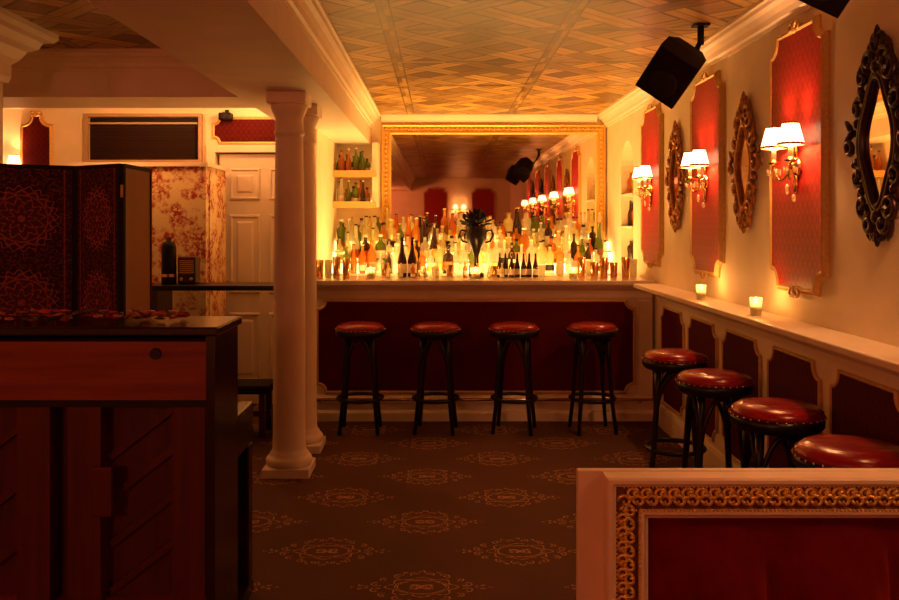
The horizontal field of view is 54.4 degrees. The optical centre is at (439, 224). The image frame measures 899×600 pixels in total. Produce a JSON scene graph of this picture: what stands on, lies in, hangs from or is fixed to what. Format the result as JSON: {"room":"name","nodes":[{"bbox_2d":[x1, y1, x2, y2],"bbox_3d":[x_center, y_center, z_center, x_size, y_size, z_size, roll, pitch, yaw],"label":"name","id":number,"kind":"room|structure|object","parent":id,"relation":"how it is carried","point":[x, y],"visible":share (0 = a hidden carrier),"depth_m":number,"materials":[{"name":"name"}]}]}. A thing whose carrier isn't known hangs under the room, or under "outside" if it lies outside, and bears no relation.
{"room":"cocktail bar","nodes":[
{"label":"cocktail bar","id":0,"kind":"room"},
{"bbox_2d":[3,109,318,259],"bbox_3d":[-2.600,0.200,7.150,3.200,2.540,0.100,0,0,0],"label":"wall","id":1,"kind":"structure","parent":0,"point":[68,123],"depth_m":7.10,"materials":[{"name":"white paint"}]},
{"bbox_2d":[7,154,20,163],"bbox_3d":[-3.520,-0.395,7.036,0.306,0.345,0.132,0,0,0],"label":"wall sconce","id":2,"kind":"object","parent":1,"relation":"attached to","point":[13,158],"depth_m":6.99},
{"bbox_2d":[20,110,53,164],"bbox_3d":[-3.270,-0.355,7.080,0.272,1.147,0.040,0,0,0],"label":"wall panel","id":3,"kind":"object","parent":1,"relation":"attached to","point":[36,135],"visible":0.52,"depth_m":7.08,"materials":[{"name":"red fabric"}]},
{"bbox_2d":[3,108,255,108],"bbox_3d":[-2.715,-1.008,7.050,2.970,0.125,0.100,0,0,0],"label":"trim","id":4,"kind":"structure","parent":1,"relation":"attached to","point":[3,108],"depth_m":7.09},
{"bbox_2d":[84,113,202,161],"bbox_3d":[-2.400,-0.700,7.075,0.950,0.400,0.050,0,0,0],"label":"window","id":5,"kind":"structure","parent":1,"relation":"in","point":[114,137],"depth_m":7.07,"materials":[{"name":"paint"}]},
{"bbox_2d":[218,110,232,120],"bbox_3d":[-1.720,-0.885,7.003,0.100,0.090,0.135,0,0,0],"label":"security camera","id":6,"kind":"object","parent":1,"relation":"attached to","point":[223,116],"visible":1,"depth_m":6.97,"materials":[{"name":"black plastic"}]},
{"bbox_2d":[212,117,274,144],"bbox_3d":[-1.450,-0.765,7.088,0.796,0.226,0.024,0,0,0],"label":"header panel","id":7,"kind":"object","parent":1,"relation":"attached to","point":[242,130],"visible":0.49,"depth_m":7.08,"materials":[{"name":"red fabric"}]},
{"bbox_2d":[219,154,274,403],"bbox_3d":[-1.430,0.440,7.110,0.740,2.040,0.120,0,0,0],"label":"door","id":8,"kind":"structure","parent":1,"relation":"in","point":[250,178],"depth_m":7.13,"materials":[{"name":"paint"}]},
{"bbox_2d":[207,145,316,259],"bbox_3d":[-1.445,0.410,7.088,0.890,2.120,0.025,0,0,0],"label":"trim","id":9,"kind":"structure","parent":1,"relation":"attached to","point":[211,149],"depth_m":7.08,"materials":[{"name":"white wood"}]},
{"bbox_2d":[152,282,273,315],"bbox_3d":[-1.510,0.943,6.170,0.980,1.055,0.380,0,0,0],"label":"countertop","id":10,"kind":"structure","parent":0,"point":[162,294],"depth_m":6.00,"materials":[{"name":"brown wood"}]},
{"bbox_2d":[161,237,176,283],"bbox_3d":[-1.910,0.249,6.160,0.105,0.330,0.103,0,0,0],"label":"bottle","id":11,"kind":"object","parent":10,"relation":"on","point":[168,255],"visible":1,"depth_m":6.12,"materials":[{"name":"black glass"}]},
{"bbox_2d":[178,256,199,283],"bbox_3d":[-1.780,0.319,6.193,0.130,0.190,0.134,0,0,0],"label":"radio","id":12,"kind":"object","parent":10,"relation":"on","point":[188,266],"visible":1,"depth_m":6.14,"materials":[{"name":"brown wood"}]},
{"bbox_2d":[319,131,336,275],"bbox_3d":[-1.060,0.345,7.850,0.120,2.250,1.300,0,0,0],"label":"wall","id":13,"kind":"structure","parent":0,"point":[327,148],"depth_m":7.77,"materials":[{"name":"white paint"}]},
{"bbox_2d":[0,0,758,113],"bbox_3d":[-1.215,-1.120,2.650,6.170,0.100,11.900,0,0,0],"label":"ceiling","id":14,"kind":"structure","parent":0,"point":[411,56],"depth_m":5.07,"materials":[{"name":"brown paint"}]},
{"bbox_2d":[11,49,197,71],"bbox_3d":[-2.765,-1.008,5.350,2.870,0.125,0.100,0,0,0],"label":"trim","id":15,"kind":"structure","parent":14,"relation":"attached to","point":[42,60],"depth_m":5.36,"materials":[{"name":"white paint"}]},
{"bbox_2d":[3,72,254,107],"bbox_3d":[-2.715,-0.930,5.650,2.970,0.280,0.500,0,0,0],"label":"cross beam","id":16,"kind":"structure","parent":14,"relation":"attached to","point":[24,89],"depth_m":5.40,"materials":[{"name":"beige paint"}]},
{"bbox_2d":[86,0,370,144],"bbox_3d":[-0.950,-0.925,2.650,0.560,0.290,11.700,0,0,0],"label":"beam","id":17,"kind":"structure","parent":14,"relation":"attached to","point":[249,48],"depth_m":3.93,"materials":[{"name":"beige paint"}]},
{"bbox_2d":[281,0,380,127],"bbox_3d":[-0.620,-1.008,2.650,0.100,0.125,11.700,0,0,0],"label":"trim","id":18,"kind":"structure","parent":17,"relation":"attached to","point":[311,16],"depth_m":5.01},
{"bbox_2d":[636,23,710,108],"bbox_3d":[1.223,-0.834,4.508,0.414,0.473,0.385,0,0,0],"label":"ceiling speaker","id":19,"kind":"object","parent":14,"relation":"hanging from","point":[676,62],"depth_m":4.41},
{"bbox_2d":[337,117,606,239],"bbox_3d":[0.385,0.200,8.550,2.870,2.540,0.100,0,0,0],"label":"wall","id":20,"kind":"structure","parent":0,"point":[344,214],"depth_m":8.50,"materials":[{"name":"paint"}]},
{"bbox_2d":[333,142,379,208],"bbox_3d":[-0.789,-0.469,8.324,0.418,0.618,0.348,0,0,0],"label":"shelf","id":21,"kind":"object","parent":20,"relation":"attached to","point":[360,168],"visible":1,"depth_m":8.23,"materials":[{"name":"beige wood"}]},
{"bbox_2d":[381,114,597,123],"bbox_3d":[0.475,-1.023,8.460,2.090,0.094,0.080,0,0,0],"label":"trim","id":22,"kind":"structure","parent":20,"relation":"attached to","point":[385,118],"depth_m":8.46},
{"bbox_2d":[381,124,605,238],"bbox_3d":[0.520,-0.333,8.474,2.180,1.285,0.052,0,0,0],"label":"mirror","id":23,"kind":"object","parent":20,"relation":"attached to","point":[555,170],"visible":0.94,"depth_m":8.48,"materials":[{"name":"gold mirror"}]},
{"bbox_2d":[248,404,703,599],"bbox_3d":[-1.215,1.520,2.650,6.170,0.100,11.900,0,0,0],"label":"floor","id":24,"kind":"structure","parent":0,"point":[475,513],"depth_m":4.53,"materials":[{"name":"carpet"}]},
{"bbox_2d":[0,6,58,163],"bbox_3d":[-2.580,0.200,4.460,0.860,2.540,0.940,0,0,0],"label":"square pillar","id":25,"kind":"structure","parent":24,"relation":"on","point":[19,36],"depth_m":4.66,"materials":[{"name":"beige paint"}]},
{"bbox_2d":[0,163,151,315],"bbox_3d":[-1.920,0.590,4.124,1.116,1.760,0.376,0,0,-25],"label":"folding screen","id":26,"kind":"object","parent":24,"relation":"on","point":[73,238],"visible":0.46,"depth_m":4.21,"materials":[{"name":"fabric"}]},
{"bbox_2d":[0,316,253,599],"bbox_3d":[-1.510,0.905,3.225,1.540,1.130,0.650,0,0,0],"label":"upright piano","id":27,"kind":"object","parent":24,"relation":"on","point":[126,445],"visible":0.99,"depth_m":2.93,"materials":[{"name":"paint"}]},
{"bbox_2d":[0,307,196,321],"bbox_3d":[-1.249,0.314,3.085,0.748,0.038,0.261,0,0,0],"label":"dried flowers","id":28,"kind":"object","parent":27,"relation":"on","point":[161,314],"visible":1,"depth_m":3.06,"materials":[{"name":"red plant"}]},
{"bbox_2d":[69,162,227,315],"bbox_3d":[-2.210,0.505,6.735,1.020,1.930,0.670,0,0,0],"label":"partition wall","id":29,"kind":"structure","parent":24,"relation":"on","point":[189,198],"depth_m":6.42,"materials":[{"name":"paper"}]},
{"bbox_2d":[238,379,272,437],"bbox_3d":[-1.540,1.290,6.170,0.720,0.360,0.300,0,0,0],"label":"bench","id":30,"kind":"object","parent":24,"relation":"on","point":[263,388],"visible":0.39,"depth_m":6.04,"materials":[{"name":"brown wood"}]},
{"bbox_2d":[261,91,315,478],"bbox_3d":[-0.895,0.345,5.190,0.276,2.249,0.276,0,0,0],"label":"column","id":31,"kind":"structure","parent":24,"relation":"on","point":[289,457],"depth_m":5.11,"materials":[{"name":"beige paint"}]},
{"bbox_2d":[303,104,325,453],"bbox_3d":[-0.905,0.345,5.740,0.276,2.249,0.276,0,0,0],"label":"column","id":32,"kind":"structure","parent":24,"relation":"on","point":[315,440],"depth_m":5.67,"materials":[{"name":"beige paint"}]},
{"bbox_2d":[335,321,385,434],"bbox_3d":[-0.570,1.083,6.250,0.363,0.777,0.362,0,0,0],"label":"bar stool","id":33,"kind":"object","parent":24,"relation":"on","point":[357,330],"visible":1,"depth_m":6.14,"materials":[{"name":"black paint"}]},
{"bbox_2d":[410,321,460,435],"bbox_3d":[-0.029,1.083,6.250,0.363,0.777,0.362,0,0,6],"label":"bar stool","id":34,"kind":"object","parent":24,"relation":"on","point":[444,331],"visible":1,"depth_m":6.14,"materials":[{"name":"black paint"}]},
{"bbox_2d":[332,235,611,275],"bbox_3d":[0.305,0.782,8.170,2.590,1.375,0.540,0,0,0],"label":"bar cabinet","id":35,"kind":"object","parent":24,"relation":"on","point":[608,251],"visible":0.07,"depth_m":7.93,"materials":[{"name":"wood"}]},
{"bbox_2d":[336,207,608,272],"bbox_3d":[0.285,0.134,8.166,2.526,0.610,0.514,0,0,0],"label":"liquor bottles","id":36,"kind":"object","parent":35,"relation":"on","point":[377,245],"visible":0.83,"depth_m":8.08,"materials":[{"name":"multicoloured glass"}]},
{"bbox_2d":[316,276,654,420],"bbox_3d":[0.305,0.941,6.794,2.590,1.058,0.651,0,0,0],"label":"bar counter","id":37,"kind":"object","parent":24,"relation":"on","point":[552,303],"depth_m":6.59,"materials":[{"name":"wood"}]},
{"bbox_2d":[366,267,374,278],"bbox_3d":[-0.530,0.367,6.700,0.070,0.088,0.070,0,0,0],"label":"votive candle","id":38,"kind":"object","parent":37,"relation":"on","point":[370,270],"visible":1,"depth_m":6.67,"materials":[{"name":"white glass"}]},
{"bbox_2d":[397,237,416,277],"label":"bottles","id":39,"kind":"object","parent":37,"relation":"on","point":[412,261],"depth_m":6.90,"materials":[{"name":"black glass"}]},
{"bbox_2d":[470,267,480,278],"bbox_3d":[0.270,0.367,6.680,0.084,0.088,0.084,0,0,0],"label":"votive candle","id":40,"kind":"object","parent":37,"relation":"on","point":[474,271],"visible":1,"depth_m":6.65,"materials":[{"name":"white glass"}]},
{"bbox_2d":[458,208,493,276],"bbox_3d":[0.286,0.137,6.971,0.277,0.548,0.252,0,0,-42],"label":"urn","id":41,"kind":"object","parent":37,"relation":"on","point":[476,234],"visible":1,"depth_m":6.92,"materials":[{"name":"paint"}]},
{"bbox_2d":[316,257,636,278],"bbox_3d":[0.286,0.326,6.865,2.492,0.169,0.449,0,0,0],"label":"tumblers","id":42,"kind":"object","parent":37,"relation":"on","point":[628,265],"visible":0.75,"depth_m":6.74,"materials":[{"name":"clear glass"}]},
{"bbox_2d":[497,252,537,277],"label":"bottles","id":43,"kind":"object","parent":37,"relation":"on","point":[502,270],"depth_m":6.87,"materials":[{"name":"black glass"}]},
{"bbox_2d":[569,267,577,278],"bbox_3d":[1.020,0.367,6.700,0.070,0.088,0.070,0,0,0],"label":"votive candle","id":44,"kind":"object","parent":37,"relation":"on","point":[572,270],"visible":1,"depth_m":6.67,"materials":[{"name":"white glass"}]},
{"bbox_2d":[489,321,539,435],"bbox_3d":[0.530,1.083,6.250,0.363,0.777,0.362,0,0,12],"label":"bar stool","id":45,"kind":"object","parent":24,"relation":"on","point":[511,330],"visible":1,"depth_m":6.15,"materials":[{"name":"black paint"}]},
{"bbox_2d":[567,321,617,435],"bbox_3d":[1.091,1.083,6.250,0.363,0.777,0.362,0,0,-5],"label":"bar stool","id":46,"kind":"object","parent":24,"relation":"on","point":[602,333],"visible":1,"depth_m":6.14,"materials":[{"name":"black paint"}]},
{"bbox_2d":[641,348,708,467],"bbox_3d":[1.305,1.083,4.860,0.363,0.777,0.362,0,0,15],"label":"bar stool","id":47,"kind":"object","parent":24,"relation":"on","point":[673,361],"visible":0.77,"depth_m":4.77,"materials":[{"name":"black paint"}]},
{"bbox_2d":[675,368,754,467],"bbox_3d":[1.306,1.083,4.160,0.363,0.777,0.362,0,0,-1],"label":"bar stool","id":48,"kind":"object","parent":24,"relation":"on","point":[725,386],"visible":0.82,"depth_m":4.06,"materials":[{"name":"red leather"}]},
{"bbox_2d":[576,468,898,599],"bbox_3d":[0.980,1.056,2.016,1.240,0.828,0.592,0,0,0],"label":"banquette","id":49,"kind":"object","parent":24,"relation":"on","point":[642,533],"visible":1,"depth_m":2.24,"materials":[{"name":"fabric"}]},
{"bbox_2d":[728,397,826,467],"bbox_3d":[1.325,1.083,3.440,0.363,0.777,0.362,0,0,5],"label":"bar stool","id":50,"kind":"object","parent":24,"relation":"on","point":[792,421],"visible":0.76,"depth_m":3.34,"materials":[{"name":"red leather"}]},
{"bbox_2d":[791,435,898,467],"bbox_3d":[1.320,1.083,2.800,0.363,0.777,0.362,0,0,15],"label":"bar stool","id":51,"kind":"object","parent":24,"relation":"on","point":[816,451],"visible":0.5,"depth_m":2.73,"materials":[{"name":"red leather"}]},
{"bbox_2d":[607,0,898,467],"bbox_3d":[1.720,0.200,2.650,0.200,2.540,11.700,0,0,0],"label":"wall","id":52,"kind":"structure","parent":0,"point":[860,298],"depth_m":4.32,"materials":[{"name":"paint"}]},
{"bbox_2d":[620,171,632,263],"bbox_3d":[1.690,-0.072,7.570,0.159,0.845,0.494,0,0,0],"label":"shelf","id":53,"kind":"object","parent":52,"relation":"attached to","point":[629,181],"visible":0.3,"depth_m":7.66,"materials":[{"name":"white wood"}]},
{"bbox_2d":[641,103,663,267],"bbox_3d":[1.600,-0.295,6.630,0.040,1.247,0.612,0,0,0],"label":"wall panel","id":54,"kind":"object","parent":52,"relation":"attached to","point":[652,126],"visible":1,"depth_m":6.54,"materials":[{"name":"red fabric"}]},
{"bbox_2d":[632,165,652,210],"bbox_3d":[1.534,-0.275,6.600,0.132,0.345,0.306,0,0,0],"label":"wall sconce","id":55,"kind":"object","parent":54,"relation":"attached to","point":[642,172],"visible":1,"depth_m":6.56,"materials":[{"name":"gold metal"}]},
{"bbox_2d":[660,306,684,416],"bbox_3d":[1.611,0.932,6.070,0.014,0.699,0.594,0,0,0],"label":"wainscot panel","id":56,"kind":"object","parent":52,"relation":"attached to","point":[672,326],"visible":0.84,"depth_m":6.05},
{"bbox_2d":[664,120,686,232],"bbox_3d":[1.596,-0.330,5.940,0.046,0.768,0.498,0,0,0],"label":"wall mirror","id":57,"kind":"object","parent":52,"relation":"attached to","point":[675,177],"visible":0.98,"depth_m":5.93,"materials":[{"name":"brown metal"}]},
{"bbox_2d":[658,403,739,467],"bbox_3d":[1.610,1.390,1.700,0.020,0.160,9.800,0,0,0],"label":"baseboard","id":58,"kind":"structure","parent":52,"relation":"attached to","point":[670,423],"depth_m":5.79,"materials":[{"name":"white wood"}]},
{"bbox_2d":[687,316,717,441],"bbox_3d":[1.611,0.932,5.380,0.014,0.699,0.594,0,0,0],"label":"wainscot panel","id":59,"kind":"object","parent":52,"relation":"attached to","point":[701,336],"visible":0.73,"depth_m":5.26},
{"bbox_2d":[598,0,812,127],"bbox_3d":[1.570,-1.008,2.650,0.100,0.125,11.700,0,0,0],"label":"trim","id":60,"kind":"structure","parent":52,"relation":"attached to","point":[763,17],"depth_m":4.64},
{"bbox_2d":[690,70,724,278],"bbox_3d":[1.600,-0.295,5.270,0.040,1.247,0.612,0,0,0],"label":"wall panel","id":61,"kind":"object","parent":52,"relation":"attached to","point":[707,103],"visible":0.98,"depth_m":5.16,"materials":[{"name":"red fabric"}]},
{"bbox_2d":[680,148,708,207],"bbox_3d":[1.534,-0.275,5.240,0.132,0.345,0.306,0,0,0],"label":"wall sconce","id":62,"kind":"object","parent":61,"relation":"attached to","point":[696,158],"visible":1,"depth_m":5.20,"materials":[{"name":"white fabric"}]},
{"bbox_2d":[721,329,761,467],"bbox_3d":[1.611,0.932,4.690,0.014,0.699,0.594,0,0,0],"label":"wainscot panel","id":63,"kind":"object","parent":52,"relation":"attached to","point":[739,352],"visible":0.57,"depth_m":4.70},
{"bbox_2d":[727,91,761,233],"bbox_3d":[1.596,-0.330,4.600,0.045,0.752,0.488,0,0,0],"label":"wall mirror","id":64,"kind":"object","parent":52,"relation":"attached to","point":[745,160],"visible":0.99,"depth_m":4.59,"materials":[{"name":"brown metal"}]},
{"bbox_2d":[634,284,898,384],"bbox_3d":[1.520,0.495,3.710,0.200,0.130,5.420,0,0,0],"label":"ledge shelf","id":65,"kind":"object","parent":52,"relation":"attached to","point":[880,360],"visible":1,"depth_m":3.70,"materials":[{"name":"white wood"}]},
{"bbox_2d":[696,285,705,299],"bbox_3d":[1.500,0.385,5.020,0.060,0.088,0.060,0,0,0],"label":"votive candle","id":66,"kind":"object","parent":65,"relation":"on","point":[700,289],"visible":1,"depth_m":5.00,"materials":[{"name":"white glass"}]},
{"bbox_2d":[749,297,762,315],"bbox_3d":[1.500,0.385,4.150,0.060,0.088,0.060,0,0,0],"label":"votive candle","id":67,"kind":"object","parent":65,"relation":"on","point":[755,302],"visible":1,"depth_m":4.13,"materials":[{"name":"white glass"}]},
{"bbox_2d":[767,346,821,467],"bbox_3d":[1.611,0.932,4.000,0.014,0.699,0.594,0,0,0],"label":"wainscot panel","id":68,"kind":"object","parent":52,"relation":"attached to","point":[790,375],"visible":0.42,"depth_m":4.04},
{"bbox_2d":[769,14,830,297],"bbox_3d":[1.600,-0.295,3.930,0.040,1.247,0.612,0,0,0],"label":"wall panel","id":69,"kind":"object","parent":52,"relation":"attached to","point":[800,65],"visible":1,"depth_m":3.84,"materials":[{"name":"red fabric"}]},
{"bbox_2d":[761,121,804,201],"bbox_3d":[1.534,-0.275,3.900,0.132,0.345,0.306,0,0,0],"label":"wall sconce","id":70,"kind":"object","parent":69,"relation":"attached to","point":[789,134],"visible":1,"depth_m":3.88,"materials":[{"name":"white fabric"}]},
{"bbox_2d":[829,369,898,445],"bbox_3d":[1.611,0.932,3.310,0.014,0.699,0.594,0,0,0],"label":"wainscot panel","id":71,"kind":"object","parent":52,"relation":"attached to","point":[858,406],"visible":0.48,"depth_m":3.33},
{"bbox_2d":[844,24,898,246],"bbox_3d":[1.594,-0.327,3.190,0.049,0.817,0.530,0,0,0],"label":"wall mirror","id":72,"kind":"object","parent":52,"relation":"attached to","point":[876,161],"visible":1,"depth_m":3.19,"materials":[{"name":"brown wood"}]},
{"bbox_2d":[799,0,849,17],"bbox_3d":[1.253,-0.856,2.734,0.394,0.429,0.372,0,0,0],"label":"ceiling speaker","id":73,"kind":"object","parent":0,"point":[834,8],"depth_m":2.70}
]}

